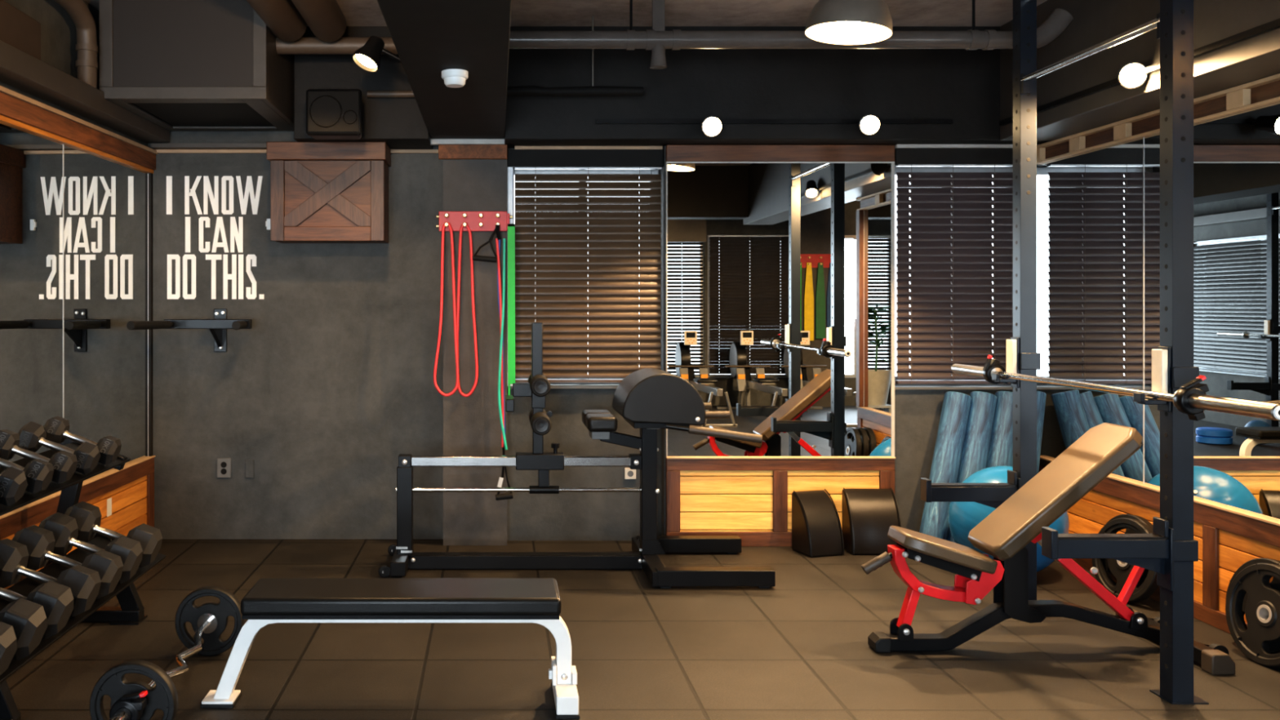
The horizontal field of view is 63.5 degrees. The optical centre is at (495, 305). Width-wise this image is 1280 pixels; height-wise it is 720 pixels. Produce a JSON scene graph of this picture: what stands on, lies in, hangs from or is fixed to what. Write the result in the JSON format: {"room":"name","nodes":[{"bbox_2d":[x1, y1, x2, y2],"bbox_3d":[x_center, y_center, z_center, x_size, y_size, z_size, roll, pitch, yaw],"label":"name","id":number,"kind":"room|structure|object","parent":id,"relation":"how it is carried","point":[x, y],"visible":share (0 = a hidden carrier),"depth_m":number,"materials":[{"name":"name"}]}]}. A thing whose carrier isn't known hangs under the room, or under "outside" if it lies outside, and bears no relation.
{"room":"gym","nodes":[
{"label":"gym","id":0,"kind":"room"},
{"bbox_2d":[0,0,147,146],"bbox_3d":[-2.315,-0.084,1.745,0.150,2.980,9.000,0,0,2],"label":"wall","id":1,"kind":"structure","parent":0,"point":[58,29],"depth_m":4.96,"materials":[{"name":"grey paint"}]},
{"bbox_2d":[0,121,63,496],"bbox_3d":[-2.143,0.055,4.429,0.010,1.696,1.143,0,0,2],"label":"wall mirror","id":2,"kind":"object","parent":1,"relation":"attached to","point":[32,165],"visible":0.65,"depth_m":4.66,"materials":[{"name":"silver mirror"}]},
{"bbox_2d":[53,0,97,88],"bbox_3d":[-2.073,-1.310,4.505,0.104,0.462,1.216,0,0,4],"label":"vertical pipe","id":3,"kind":"object","parent":1,"relation":"attached to","point":[86,47],"visible":0.92,"depth_m":5.01,"materials":[{"name":"metal"}]},
{"bbox_2d":[0,455,155,589],"bbox_3d":[-2.136,1.155,4.190,0.045,0.503,3.900,0,0,2],"label":"wainscot panel","id":4,"kind":"object","parent":1,"relation":"attached to","point":[131,489],"visible":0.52,"depth_m":5.58,"materials":[{"name":"brown wood"}]},
{"bbox_2d":[0,92,155,173],"bbox_3d":[-2.140,-0.863,3.990,0.049,0.093,4.300,0,0,2],"label":"trim","id":5,"kind":"structure","parent":1,"relation":"attached to","point":[11,107],"depth_m":5.00,"materials":[{"name":"brown wood"}]},
{"bbox_2d":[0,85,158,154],"bbox_3d":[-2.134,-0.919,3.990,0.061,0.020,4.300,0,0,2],"label":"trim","id":6,"kind":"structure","parent":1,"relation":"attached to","point":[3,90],"depth_m":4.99,"materials":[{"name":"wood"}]},
{"bbox_2d":[0,40,169,142],"bbox_3d":[-2.159,-1.025,1.915,0.150,0.108,8.350,0,0,2],"label":"ceiling beam","id":7,"kind":"structure","parent":1,"relation":"attached to","point":[19,69],"depth_m":4.81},
{"bbox_2d":[0,0,40,60],"bbox_3d":[-2.087,-1.177,4.150,0.075,0.194,0.900,0,0,0],"label":"box","id":8,"kind":"object","parent":7,"relation":"on","point":[18,29],"visible":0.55,"depth_m":4.39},
{"bbox_2d":[63,143,148,481],"bbox_3d":[-2.106,0.055,5.556,0.010,1.696,1.113,0,0,2],"label":"wall mirror","id":9,"kind":"object","parent":1,"relation":"attached to","point":[106,201],"visible":0.83,"depth_m":5.47,"materials":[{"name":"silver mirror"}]},
{"bbox_2d":[148,173,152,456],"bbox_3d":[-2.080,0.054,6.126,0.030,1.697,0.028,0,0,0],"label":"trim","id":10,"kind":"structure","parent":1,"relation":"attached to","point":[150,175],"depth_m":6.11,"materials":[{"name":"paint"}]},
{"bbox_2d":[443,159,506,545],"bbox_3d":[-0.122,-0.084,6.160,0.376,2.980,0.360,0,0,0],"label":"pillar","id":11,"kind":"structure","parent":0,"point":[472,426],"depth_m":5.98,"materials":[{"name":"paint"}]},
{"bbox_2d":[435,211,512,231],"bbox_3d":[-0.126,-0.493,5.982,0.446,0.117,0.146,0,0,0],"label":"rack","id":12,"kind":"object","parent":11,"relation":"attached to","point":[477,221],"visible":0.93,"depth_m":5.95,"materials":[{"name":"red metal"}]},
{"bbox_2d":[433,222,458,396],"bbox_3d":[-0.289,0.021,5.922,0.149,1.014,0.017,0,0,0],"label":"tube","id":13,"kind":"object","parent":12,"relation":"hanging from","point":[437,388],"visible":1,"depth_m":5.92,"materials":[{"name":"rubber"}]},
{"bbox_2d":[455,222,478,396],"bbox_3d":[-0.169,0.024,5.942,0.131,1.018,0.017,0,0,0],"label":"tube","id":14,"kind":"object","parent":12,"relation":"hanging from","point":[470,393],"visible":1,"depth_m":5.93,"materials":[{"name":"rubber"}]},
{"bbox_2d":[472,224,501,262],"bbox_3d":[-0.053,-0.360,5.915,0.167,0.221,0.052,0,0,0],"label":"handle","id":15,"kind":"object","parent":12,"relation":"hanging from","point":[480,258],"visible":1,"depth_m":5.90,"materials":[{"name":"black plastic"}]},
{"bbox_2d":[495,238,504,447],"bbox_3d":[0.022,0.216,5.930,0.050,1.214,0.016,0,0,0],"label":"tube","id":16,"kind":"object","parent":12,"relation":"hanging from","point":[496,239],"visible":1,"depth_m":5.92,"materials":[{"name":"rubber"}]},
{"bbox_2d":[497,238,507,449],"bbox_3d":[0.039,0.224,5.925,0.057,1.228,0.016,0,0,0],"label":"tube","id":17,"kind":"object","parent":12,"relation":"hanging from","point":[504,239],"visible":1,"depth_m":5.92,"materials":[{"name":"rubber"}]},
{"bbox_2d":[507,223,515,395],"bbox_3d":[0.090,0.051,5.952,0.044,1.047,0.095,0,0,0],"label":"band","id":18,"kind":"object","parent":12,"relation":"hanging from","point":[511,227],"visible":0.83,"depth_m":5.91,"materials":[{"name":"rubber"}]},
{"bbox_2d":[84,0,1047,26],"bbox_3d":[1.500,-1.634,1.850,8.800,0.120,9.100,0,0,0],"label":"ceiling","id":19,"kind":"structure","parent":0,"point":[357,13],"depth_m":5.48,"materials":[{"name":"paint"}]},
{"bbox_2d":[98,0,293,130],"bbox_3d":[-1.583,-1.308,5.625,0.845,0.528,0.950,0,0,0],"label":"air duct","id":20,"kind":"object","parent":19,"relation":"hanging from","point":[181,62],"visible":0.84,"depth_m":5.16,"materials":[{"name":"metal"}]},
{"bbox_2d":[246,0,306,42],"bbox_3d":[-1.070,-1.454,3.940,0.184,0.184,2.680,0,0,0],"label":"duct pipe","id":21,"kind":"object","parent":19,"relation":"attached to","point":[283,19],"visible":0.89,"depth_m":4.92,"materials":[{"name":"metal"}]},
{"bbox_2d":[291,0,346,42],"bbox_3d":[-0.865,-1.454,3.940,0.184,0.184,2.680,0,0,0],"label":"duct pipe","id":22,"kind":"object","parent":19,"relation":"attached to","point":[326,19],"visible":1,"depth_m":4.93,"materials":[{"name":"metal"}]},
{"bbox_2d":[293,26,432,149],"bbox_3d":[-0.760,-1.256,5.945,0.760,0.635,0.390,0,0,0],"label":"ceiling beam","id":23,"kind":"structure","parent":19,"relation":"attached to","point":[399,122],"depth_m":5.75,"materials":[{"name":"paint"}]},
{"bbox_2d":[306,88,361,139],"bbox_3d":[-0.854,-1.019,5.548,0.293,0.246,0.402,0,0,0],"label":"wall speaker","id":24,"kind":"object","parent":23,"relation":"attached to","point":[331,113],"visible":1,"depth_m":5.35,"materials":[{"name":"black plastic"}]},
{"bbox_2d":[367,90,414,97],"bbox_3d":[-0.550,-1.185,5.715,0.340,0.039,0.040,0,0,0],"label":"cable conduit","id":25,"kind":"object","parent":23,"relation":"attached to","point":[371,94],"visible":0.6,"depth_m":5.70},
{"bbox_2d":[377,0,511,138],"bbox_3d":[-0.165,-1.272,1.790,0.430,0.603,8.379,0,0,0],"label":"ceiling beam","id":26,"kind":"structure","parent":19,"relation":"attached to","point":[429,37],"depth_m":3.98,"materials":[{"name":"grey paint"}]},
{"bbox_2d":[275,36,398,54],"bbox_3d":[-0.771,-1.381,5.420,0.782,0.089,0.090,0,0,0],"label":"pipe","id":27,"kind":"object","parent":26,"relation":"attached to","point":[304,45],"visible":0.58,"depth_m":5.38,"materials":[{"name":"metal"}]},
{"bbox_2d":[441,68,468,88],"bbox_3d":[-0.171,-0.941,4.240,0.112,0.061,0.112,0,0,0],"label":"smoke detector","id":28,"kind":"object","parent":26,"relation":"attached to","point":[453,77],"visible":1,"depth_m":4.20,"materials":[{"name":"white plastic"}]},
{"bbox_2d":[506,16,643,95],"bbox_3d":[0.425,-1.358,5.550,0.751,0.432,0.052,0,0,0],"label":"track","id":29,"kind":"object","parent":19,"relation":"hanging from","point":[521,90],"visible":0.93,"depth_m":5.53,"materials":[{"name":"metal"}]},
{"bbox_2d":[504,26,1052,148],"bbox_3d":[1.615,-1.256,5.925,3.130,0.635,0.350,0,0,0],"label":"ceiling beam","id":30,"kind":"structure","parent":19,"relation":"attached to","point":[962,86],"depth_m":5.75,"materials":[{"name":"paint"}]},
{"bbox_2d":[595,119,953,124],"bbox_3d":[1.564,-1.034,5.737,2.003,0.025,0.024,0,0,0],"label":"track","id":31,"kind":"object","parent":30,"relation":"attached to","point":[597,121],"visible":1,"depth_m":5.72,"materials":[{"name":"metal"}]},
{"bbox_2d":[701,115,723,137],"bbox_3d":[1.182,-0.985,5.646,0.119,0.128,0.189,0,0,0],"label":"track spotlight","id":32,"kind":"object","parent":31,"relation":"attached to","point":[712,126],"visible":1,"depth_m":5.58,"materials":[{"name":"white"}]},
{"bbox_2d":[858,114,880,135],"bbox_3d":[2.046,-0.994,5.645,0.123,0.128,0.190,0,0,0],"label":"track spotlight","id":33,"kind":"object","parent":31,"relation":"attached to","point":[869,124],"visible":1,"depth_m":5.58,"materials":[{"name":"white"}]},
{"bbox_2d":[509,0,1073,69],"bbox_3d":[1.435,-1.371,5.000,2.770,0.407,0.102,0,0,0],"label":"drain pipe","id":34,"kind":"object","parent":19,"relation":"hanging from","point":[656,40],"visible":0.78,"depth_m":4.96,"materials":[{"name":"metal"}]},
{"bbox_2d":[804,0,892,44],"bbox_3d":[1.381,-1.312,4.000,0.326,0.524,0.326,0,0,0],"label":"pendant lamp","id":35,"kind":"object","parent":19,"relation":"hanging from","point":[839,22],"visible":1,"depth_m":3.96,"materials":[{"name":"grey metal"}]},
{"bbox_2d":[1000,0,1279,140],"bbox_3d":[3.010,-1.252,2.975,0.340,0.645,5.550,0,0,0],"label":"ceiling beam","id":36,"kind":"structure","parent":19,"relation":"attached to","point":[1094,22],"depth_m":4.68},
{"bbox_2d":[999,17,1279,125],"bbox_3d":[2.825,-1.018,3.950,0.027,0.025,3.500,0,0,0],"label":"track","id":37,"kind":"object","parent":36,"relation":"attached to","point":[1274,24],"visible":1,"depth_m":4.34,"materials":[{"name":"metal"}]},
{"bbox_2d":[1117,62,1148,88],"bbox_3d":[2.816,-1.014,4.517,0.116,0.126,0.159,0,0,29],"label":"track spotlight","id":38,"kind":"object","parent":37,"relation":"attached to","point":[1129,76],"visible":0.98,"depth_m":4.47,"materials":[{"name":"white"}]},
{"bbox_2d":[147,111,1013,540],"bbox_3d":[0.500,-0.084,6.165,5.600,2.980,0.350,0,0,0],"label":"wall","id":39,"kind":"structure","parent":0,"point":[331,381],"depth_m":6.14,"materials":[{"name":"grey paint"}]},
{"bbox_2d":[126,308,252,351],"bbox_3d":[-1.671,0.149,5.778,0.588,0.259,0.722,0,0,0],"label":"bar","id":40,"kind":"object","parent":39,"relation":"attached to","point":[218,326],"visible":1,"depth_m":5.91,"materials":[{"name":"black metal"}]},
{"bbox_2d":[151,143,266,149],"bbox_3d":[-1.525,-0.952,6.100,1.050,0.025,0.080,0,0,0],"label":"trim","id":41,"kind":"structure","parent":39,"relation":"attached to","point":[156,146],"depth_m":6.06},
{"bbox_2d":[166,176,264,299],"bbox_3d":[-1.690,-0.409,6.138,0.587,0.741,0.005,0,0,0],"label":"wall lettering","id":42,"kind":"object","parent":39,"relation":"attached to","point":[238,234],"depth_m":6.14,"materials":[{"name":"white paint"}]},
{"bbox_2d":[155,149,438,153],"bbox_3d":[-1.218,-0.926,6.127,1.745,0.020,0.024,0,0,0],"label":"trim","id":43,"kind":"structure","parent":39,"relation":"attached to","point":[158,151],"depth_m":6.12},
{"bbox_2d":[266,142,391,243],"bbox_3d":[-0.972,-0.654,5.984,0.681,0.565,0.309,0,0,0],"label":"wooden crate","id":44,"kind":"object","parent":39,"relation":"attached to","point":[321,192],"visible":1,"depth_m":5.85,"materials":[{"name":"brown wood"}]},
{"bbox_2d":[430,138,514,145],"bbox_3d":[-0.138,-0.955,5.955,0.495,0.031,0.050,0,0,0],"label":"trim","id":45,"kind":"structure","parent":39,"relation":"attached to","point":[433,141],"depth_m":5.93,"materials":[{"name":"metal"}]},
{"bbox_2d":[438,144,506,159],"bbox_3d":[-0.135,-0.897,5.962,0.401,0.082,0.034,0,0,0],"label":"trim","id":46,"kind":"structure","parent":39,"relation":"attached to","point":[445,151],"depth_m":5.94,"materials":[{"name":"brown wood"}]},
{"bbox_2d":[506,384,618,388],"bbox_3d":[0.528,0.481,6.082,0.924,0.020,0.075,0,0,0],"label":"trim","id":47,"kind":"structure","parent":39,"relation":"attached to","point":[553,386],"depth_m":6.04,"materials":[{"name":"grey plastic"}]},
{"bbox_2d":[506,167,658,383],"bbox_3d":[0.528,-0.184,6.240,0.924,1.320,0.060,0,0,0],"label":"window","id":48,"kind":"structure","parent":39,"relation":"in","point":[514,171],"depth_m":6.21,"materials":[{"name":"metal"}]},
{"bbox_2d":[515,167,662,382],"bbox_3d":[0.546,-0.181,6.053,0.868,1.274,0.050,0,0,0],"label":"window blind","id":49,"kind":"object","parent":48,"relation":"attached to","point":[588,247],"visible":0.88,"depth_m":6.05,"materials":[{"name":"wood"}]},
{"bbox_2d":[507,149,663,168],"bbox_3d":[0.526,-0.869,6.050,0.917,0.100,0.099,0,0,0],"label":"trim","id":50,"kind":"structure","parent":39,"relation":"attached to","point":[516,157],"depth_m":6.00,"materials":[{"name":"black paint"}]},
{"bbox_2d":[514,146,662,149],"bbox_3d":[0.545,-0.928,6.015,0.870,0.019,0.030,0,0,0],"label":"trim","id":51,"kind":"structure","parent":39,"relation":"attached to","point":[515,147],"depth_m":6.00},
{"bbox_2d":[665,144,894,162],"bbox_3d":[1.661,-0.889,5.968,1.332,0.097,0.041,0,0,0],"label":"trim","id":52,"kind":"structure","parent":39,"relation":"attached to","point":[673,153],"depth_m":5.95,"materials":[{"name":"brown wood"}]},
{"bbox_2d":[665,161,894,457],"bbox_3d":[1.661,0.021,5.971,1.332,1.724,0.037,0,0,0],"label":"wall mirror","id":53,"kind":"object","parent":39,"relation":"attached to","point":[780,276],"visible":1,"depth_m":5.96,"materials":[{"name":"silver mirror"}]},
{"bbox_2d":[665,456,895,546],"bbox_3d":[1.661,1.145,5.963,1.332,0.523,0.051,0,0,0],"label":"wainscot panel","id":54,"kind":"object","parent":39,"relation":"attached to","point":[748,498],"visible":0.78,"depth_m":5.96,"materials":[{"name":"brown wood"}]},
{"bbox_2d":[894,148,1013,165],"bbox_3d":[2.757,-0.872,5.977,0.845,0.095,0.044,0,0,0],"label":"trim","id":55,"kind":"structure","parent":39,"relation":"attached to","point":[902,156],"depth_m":5.95,"materials":[{"name":"paint"}]},
{"bbox_2d":[894,167,1013,383],"bbox_3d":[2.757,-0.184,6.240,0.844,1.320,0.060,0,0,0],"label":"window","id":56,"kind":"structure","parent":39,"relation":"in","point":[896,169],"depth_m":6.21,"materials":[{"name":"metal"}]},
{"bbox_2d":[895,164,1013,383],"bbox_3d":[2.724,-0.183,5.965,0.757,1.279,0.050,0,0,0],"label":"window blind","id":57,"kind":"object","parent":39,"relation":"attached to","point":[930,194],"visible":0.87,"depth_m":5.96,"materials":[{"name":"wood"}]},
{"bbox_2d":[894,386,1037,389],"bbox_3d":[2.757,0.483,5.992,0.845,0.015,0.055,0,0,0],"label":"trim","id":58,"kind":"structure","parent":39,"relation":"attached to","point":[895,387],"depth_m":5.96,"materials":[{"name":"grey plastic"}]},
{"bbox_2d":[894,144,1038,148],"bbox_3d":[2.757,-0.931,5.965,0.845,0.025,0.050,0,0,0],"label":"trim","id":59,"kind":"structure","parent":39,"relation":"attached to","point":[896,146],"depth_m":5.94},
{"bbox_2d":[5,538,1279,719],"bbox_3d":[1.500,1.456,1.850,8.800,0.100,9.100,0,0,0],"label":"floor","id":60,"kind":"structure","parent":0,"point":[797,648],"depth_m":4.08,"materials":[{"name":"tile"}]},
{"bbox_2d":[0,438,165,719],"bbox_3d":[-1.774,0.988,3.400,0.573,0.837,2.420,0,0,0],"label":"dumbbell rack","id":61,"kind":"object","parent":60,"relation":"on","point":[131,611],"visible":0.34,"depth_m":4.09,"materials":[{"name":"metal"}]},
{"bbox_2d":[0,621,17,675],"bbox_3d":[-1.629,0.969,3.000,0.418,0.275,0.173,0,0,0],"label":"dumbbell","id":62,"kind":"object","parent":61,"relation":"on","point":[8,644],"visible":1,"depth_m":3.00,"materials":[{"name":"rubber"}]},
{"bbox_2d":[0,466,27,506],"bbox_3d":[-1.767,0.575,3.474,0.327,0.215,0.121,0,0,0],"label":"dumbbell","id":63,"kind":"object","parent":61,"relation":"on","point":[13,482],"visible":1,"depth_m":3.44,"materials":[{"name":"rubber"}]},
{"bbox_2d":[0,597,47,661],"bbox_3d":[-1.629,0.969,3.205,0.419,0.278,0.171,0,0,0],"label":"dumbbell","id":64,"kind":"object","parent":61,"relation":"on","point":[28,619],"visible":0.8,"depth_m":3.16,"materials":[{"name":"rubber"}]},
{"bbox_2d":[0,457,53,493],"bbox_3d":[-1.767,0.575,3.679,0.325,0.209,0.127,0,0,0],"label":"dumbbell","id":65,"kind":"object","parent":61,"relation":"on","point":[38,473],"visible":0.98,"depth_m":3.65,"materials":[{"name":"rubber"}]},
{"bbox_2d":[0,580,74,639],"bbox_3d":[-1.629,0.969,3.410,0.418,0.274,0.174,0,0,0],"label":"dumbbell","id":66,"kind":"object","parent":61,"relation":"on","point":[56,599],"visible":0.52,"depth_m":3.37,"materials":[{"name":"rubber"}]},
{"bbox_2d":[0,429,77,484],"bbox_3d":[-1.767,0.575,3.889,0.324,0.206,0.128,0,0,0],"label":"dumbbell","id":67,"kind":"object","parent":61,"relation":"on","point":[64,463],"visible":0.94,"depth_m":3.86,"materials":[{"name":"rubber"}]},
{"bbox_2d":[0,538,101,616],"bbox_3d":[-1.629,0.969,3.640,0.418,0.273,0.174,0,0,0],"label":"dumbbell","id":68,"kind":"object","parent":61,"relation":"on","point":[84,583],"visible":0.75,"depth_m":3.60,"materials":[{"name":"rubber"}]},
{"bbox_2d":[17,421,100,475],"bbox_3d":[-1.767,0.575,4.119,0.327,0.216,0.114,0,0,0],"label":"dumbbell","id":69,"kind":"object","parent":61,"relation":"on","point":[32,435],"visible":0.89,"depth_m":4.09,"materials":[{"name":"rubber"}]},
{"bbox_2d":[0,442,130,515],"bbox_3d":[-1.765,0.654,3.400,0.235,0.094,2.400,0,0,0],"label":"tray","id":70,"kind":"object","parent":61,"relation":"on","point":[28,497],"depth_m":4.00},
{"bbox_2d":[11,524,123,599],"bbox_3d":[-1.629,0.969,3.860,0.417,0.270,0.175,0,0,0],"label":"dumbbell","id":71,"kind":"object","parent":61,"relation":"on","point":[39,541],"visible":0.73,"depth_m":3.82,"materials":[{"name":"rubber"}]},
{"bbox_2d":[43,416,121,465],"bbox_3d":[-1.767,0.575,4.349,0.324,0.203,0.128,0,0,0],"label":"dumbbell","id":72,"kind":"object","parent":61,"relation":"on","point":[56,428],"visible":0.98,"depth_m":4.31,"materials":[{"name":"rubber"}]},
{"bbox_2d":[0,536,165,683],"bbox_3d":[-1.630,1.081,3.400,0.286,0.113,2.400,0,0,0],"label":"tray","id":73,"kind":"object","parent":61,"relation":"on","point":[54,570],"depth_m":3.82,"materials":[{"name":"metal"}]},
{"bbox_2d":[39,511,142,584],"bbox_3d":[-1.629,0.969,4.080,0.418,0.273,0.174,0,0,0],"label":"dumbbell","id":74,"kind":"object","parent":61,"relation":"on","point":[64,528],"visible":0.72,"depth_m":4.04,"materials":[{"name":"rubber"}]},
{"bbox_2d":[64,501,162,568],"bbox_3d":[-1.629,0.969,4.320,0.416,0.265,0.176,0,0,0],"label":"dumbbell","id":75,"kind":"object","parent":61,"relation":"on","point":[87,516],"visible":0.66,"depth_m":4.27,"materials":[{"name":"rubber"}]},
{"bbox_2d":[89,659,177,719],"bbox_3d":[-1.153,1.270,3.250,0.271,0.271,0.045,0,0,0],"label":"weight plate","id":76,"kind":"object","parent":60,"relation":"on","point":[113,683],"visible":0.67,"depth_m":3.23,"materials":[{"name":"rubber"}]},
{"bbox_2d":[109,600,220,719],"bbox_3d":[-1.139,1.270,3.635,0.108,0.080,1.550,0,0,0],"label":"bar","id":77,"kind":"object","parent":76,"relation":"on","point":[207,623],"visible":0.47,"depth_m":3.74,"materials":[{"name":"silver metal"}]},
{"bbox_2d":[109,690,147,719],"bbox_3d":[-1.144,1.269,3.180,0.112,0.133,0.044,0,0,0],"label":"barbell collar","id":78,"kind":"object","parent":77,"relation":"on","point":[134,702],"visible":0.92,"depth_m":3.16,"materials":[{"name":"metal"}]},
{"bbox_2d":[174,586,244,655],"bbox_3d":[-1.153,1.270,4.110,0.271,0.271,0.045,0,0,0],"label":"weight plate","id":79,"kind":"object","parent":60,"relation":"on","point":[213,644],"visible":0.81,"depth_m":4.09,"materials":[{"name":"rubber"}]},
{"bbox_2d":[200,577,579,719],"bbox_3d":[-0.374,1.204,3.620,1.318,0.405,0.306,0,0,0],"label":"bench","id":80,"kind":"object","parent":60,"relation":"on","point":[270,600],"visible":1,"depth_m":3.55,"materials":[{"name":"black leather"}]},
{"bbox_2d":[377,322,775,588],"bbox_3d":[0.389,0.748,5.442,1.993,1.316,0.775,0,0,0],"label":"exercise machine","id":81,"kind":"object","parent":60,"relation":"on","point":[650,400],"visible":1,"depth_m":5.42,"materials":[{"name":"black metal"}]},
{"bbox_2d":[585,413,617,431],"bbox_3d":[0.551,0.614,5.353,0.153,0.080,0.190,0,0,0],"label":"seat cushion","id":82,"kind":"object","parent":81,"relation":"on","point":[593,422],"depth_m":5.26,"materials":[{"name":"black leather"}]},
{"bbox_2d":[791,488,844,557],"bbox_3d":[1.828,1.234,5.801,0.215,0.345,0.206,0,0,-16],"label":"pad","id":83,"kind":"object","parent":60,"relation":"on","point":[816,527],"visible":1,"depth_m":5.76,"materials":[{"name":"black leather"}]},
{"bbox_2d":[842,487,901,555],"bbox_3d":[2.145,1.229,5.822,0.285,0.355,0.186,0,0,0],"label":"pad","id":84,"kind":"object","parent":60,"relation":"on","point":[868,514],"visible":0.85,"depth_m":5.78,"materials":[{"name":"black leather"}]},
{"bbox_2d":[919,391,971,540],"bbox_3d":[2.550,0.948,5.803,0.454,0.908,0.144,0,0,-39],"label":"foam roller","id":85,"kind":"object","parent":60,"relation":"on","point":[950,437],"visible":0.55,"depth_m":5.77,"materials":[{"name":"plastic"}]},
{"bbox_2d":[946,391,996,542],"bbox_3d":[2.703,0.947,5.803,0.448,0.909,0.144,0,0,-41],"label":"foam roller","id":86,"kind":"object","parent":60,"relation":"on","point":[974,457],"visible":0.38,"depth_m":5.79,"materials":[{"name":"plastic"}]},
{"bbox_2d":[986,391,1013,467],"bbox_3d":[2.855,0.947,5.803,0.441,0.911,0.144,0,0,-42],"label":"foam roller","id":87,"kind":"object","parent":60,"relation":"on","point":[1001,446],"visible":0.23,"depth_m":5.80,"materials":[{"name":"plastic"}]},
{"bbox_2d":[947,465,1069,572],"bbox_3d":[2.672,1.123,5.330,0.566,0.566,0.565,0,0,0],"label":"exercise ball","id":88,"kind":"object","parent":60,"relation":"on","point":[963,517],"visible":0.25,"depth_m":5.23,"materials":[{"name":"blue plastic"}]},
{"bbox_2d":[1036,391,1046,473],"bbox_3d":[2.990,0.941,5.775,0.364,0.924,0.144,0,0,-41],"label":"foam roller","id":89,"kind":"object","parent":60,"relation":"on","point":[1041,396],"visible":0.18,"depth_m":5.76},
{"bbox_2d":[861,422,1235,675],"bbox_3d":[2.188,0.947,4.185,1.386,0.918,0.610,0,0,0],"label":"bench","id":90,"kind":"object","parent":60,"relation":"on","point":[1003,535],"visible":0.89,"depth_m":4.13,"materials":[{"name":"leather"}]},
{"bbox_2d":[920,0,1208,704],"bbox_3d":[2.236,-0.024,4.176,0.553,2.860,1.177,0,0,0],"label":"rack","id":91,"kind":"object","parent":60,"relation":"on","point":[1171,552],"visible":0.94,"depth_m":3.62,"materials":[{"name":"black metal"}]},
{"bbox_2d":[951,363,1279,420],"bbox_3d":[2.330,0.318,4.100,0.076,0.076,2.146,0,0,0],"label":"barbell","id":92,"kind":"object","parent":91,"relation":"on","point":[1268,411],"visible":0.83,"depth_m":3.53,"materials":[{"name":"silver metal"}]},
{"bbox_2d":[982,355,1008,383],"bbox_3d":[2.337,0.297,4.765,0.115,0.135,0.044,0,0,0],"label":"barbell collar","id":93,"kind":"object","parent":92,"relation":"attached to","point":[990,364],"visible":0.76,"depth_m":4.75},
{"bbox_2d":[1173,374,1208,421],"bbox_3d":[2.331,0.309,3.420,0.096,0.151,0.044,0,0,0],"label":"barbell collar","id":94,"kind":"object","parent":92,"relation":"attached to","point":[1180,398],"visible":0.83,"depth_m":3.40,"materials":[{"name":"metal"}]},
{"bbox_2d":[1092,517,1158,602],"bbox_3d":[3.009,1.213,4.866,0.111,0.392,0.393,0,0,-12],"label":"weight plate","id":95,"kind":"object","parent":60,"relation":"on","point":[1121,570],"visible":0.48,"depth_m":4.87,"materials":[{"name":"rubber"}]},
{"bbox_2d":[1105,514,1152,586],"bbox_3d":[3.074,1.213,4.955,0.111,0.392,0.392,0,0,-8],"label":"weight plate","id":96,"kind":"object","parent":60,"relation":"on","point":[1128,531],"visible":0.12,"depth_m":4.95,"materials":[{"name":"rubber"}]},
{"bbox_2d":[1225,563,1279,667],"bbox_3d":[3.035,1.212,4.002,0.105,0.392,0.392,0,0,-4],"label":"weight plate","id":97,"kind":"object","parent":60,"relation":"on","point":[1262,610],"visible":1,"depth_m":4.04,"materials":[{"name":"rubber"}]},
{"bbox_2d":[1226,558,1279,653],"bbox_3d":[3.091,1.212,4.082,0.105,0.393,0.392,0,0,-3],"label":"weight plate","id":98,"kind":"object","parent":60,"relation":"on","point":[1274,646],"visible":0.14,"depth_m":4.11,"materials":[{"name":"rubber"}]},
{"bbox_3d":[4.440,-0.084,4.695,2.520,2.980,3.290,0,0,0],"label":"wall","id":99,"kind":"structure","parent":0,"visible":0},
{"bbox_2d":[1036,137,1143,484],"bbox_3d":[3.171,0.025,5.488,0.010,1.695,1.000,0,0,0],"label":"wall mirror","id":100,"kind":"object","parent":99,"relation":"attached to","point":[1090,205],"visible":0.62,"depth_m":5.45,"materials":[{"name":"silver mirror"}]},
{"bbox_2d":[1036,96,1279,164],"bbox_3d":[3.151,-0.831,4.520,0.033,0.013,2.940,0,0,0],"label":"trim","id":101,"kind":"structure","parent":99,"relation":"attached to","point":[1276,100],"depth_m":4.88,"materials":[{"name":"wood"}]},
{"bbox_2d":[1036,88,1250,160],"bbox_3d":[3.151,-0.874,4.730,0.033,0.073,2.500,0,0,0],"label":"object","id":102,"kind":"object","parent":101,"relation":"on","point":[1240,98],"visible":0.57,"depth_m":5.08,"materials":[{"name":"wood"}]},
{"bbox_2d":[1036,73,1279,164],"bbox_3d":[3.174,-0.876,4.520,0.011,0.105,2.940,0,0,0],"label":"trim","id":103,"kind":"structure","parent":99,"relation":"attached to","point":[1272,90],"depth_m":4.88,"materials":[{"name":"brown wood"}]},
{"bbox_2d":[1038,455,1279,634],"bbox_3d":[3.155,1.139,4.503,0.047,0.533,2.905,0,0,0],"label":"wainscot panel","id":104,"kind":"object","parent":99,"relation":"attached to","point":[1228,538],"visible":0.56,"depth_m":4.52,"materials":[{"name":"brown wood"}]},
{"bbox_2d":[1143,102,1279,521],"bbox_3d":[3.171,0.025,4.476,0.010,1.695,1.025,0,0,0],"label":"wall mirror","id":105,"kind":"object","parent":99,"relation":"attached to","point":[1237,156],"visible":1,"depth_m":4.39,"materials":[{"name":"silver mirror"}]},
{"bbox_3d":[-0.394,-1.167,4.150,0.027,0.025,2.300,0,0,0],"label":"track","id":106,"kind":"object","parent":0,"visible":0},
{"bbox_2d":[351,35,401,72],"bbox_3d":[-0.550,-1.216,4.948,0.305,0.173,0.139,0,0,-34],"label":"track spotlight","id":107,"kind":"object","parent":106,"relation":"attached to","point":[367,57],"visible":0.98,"depth_m":4.89,"materials":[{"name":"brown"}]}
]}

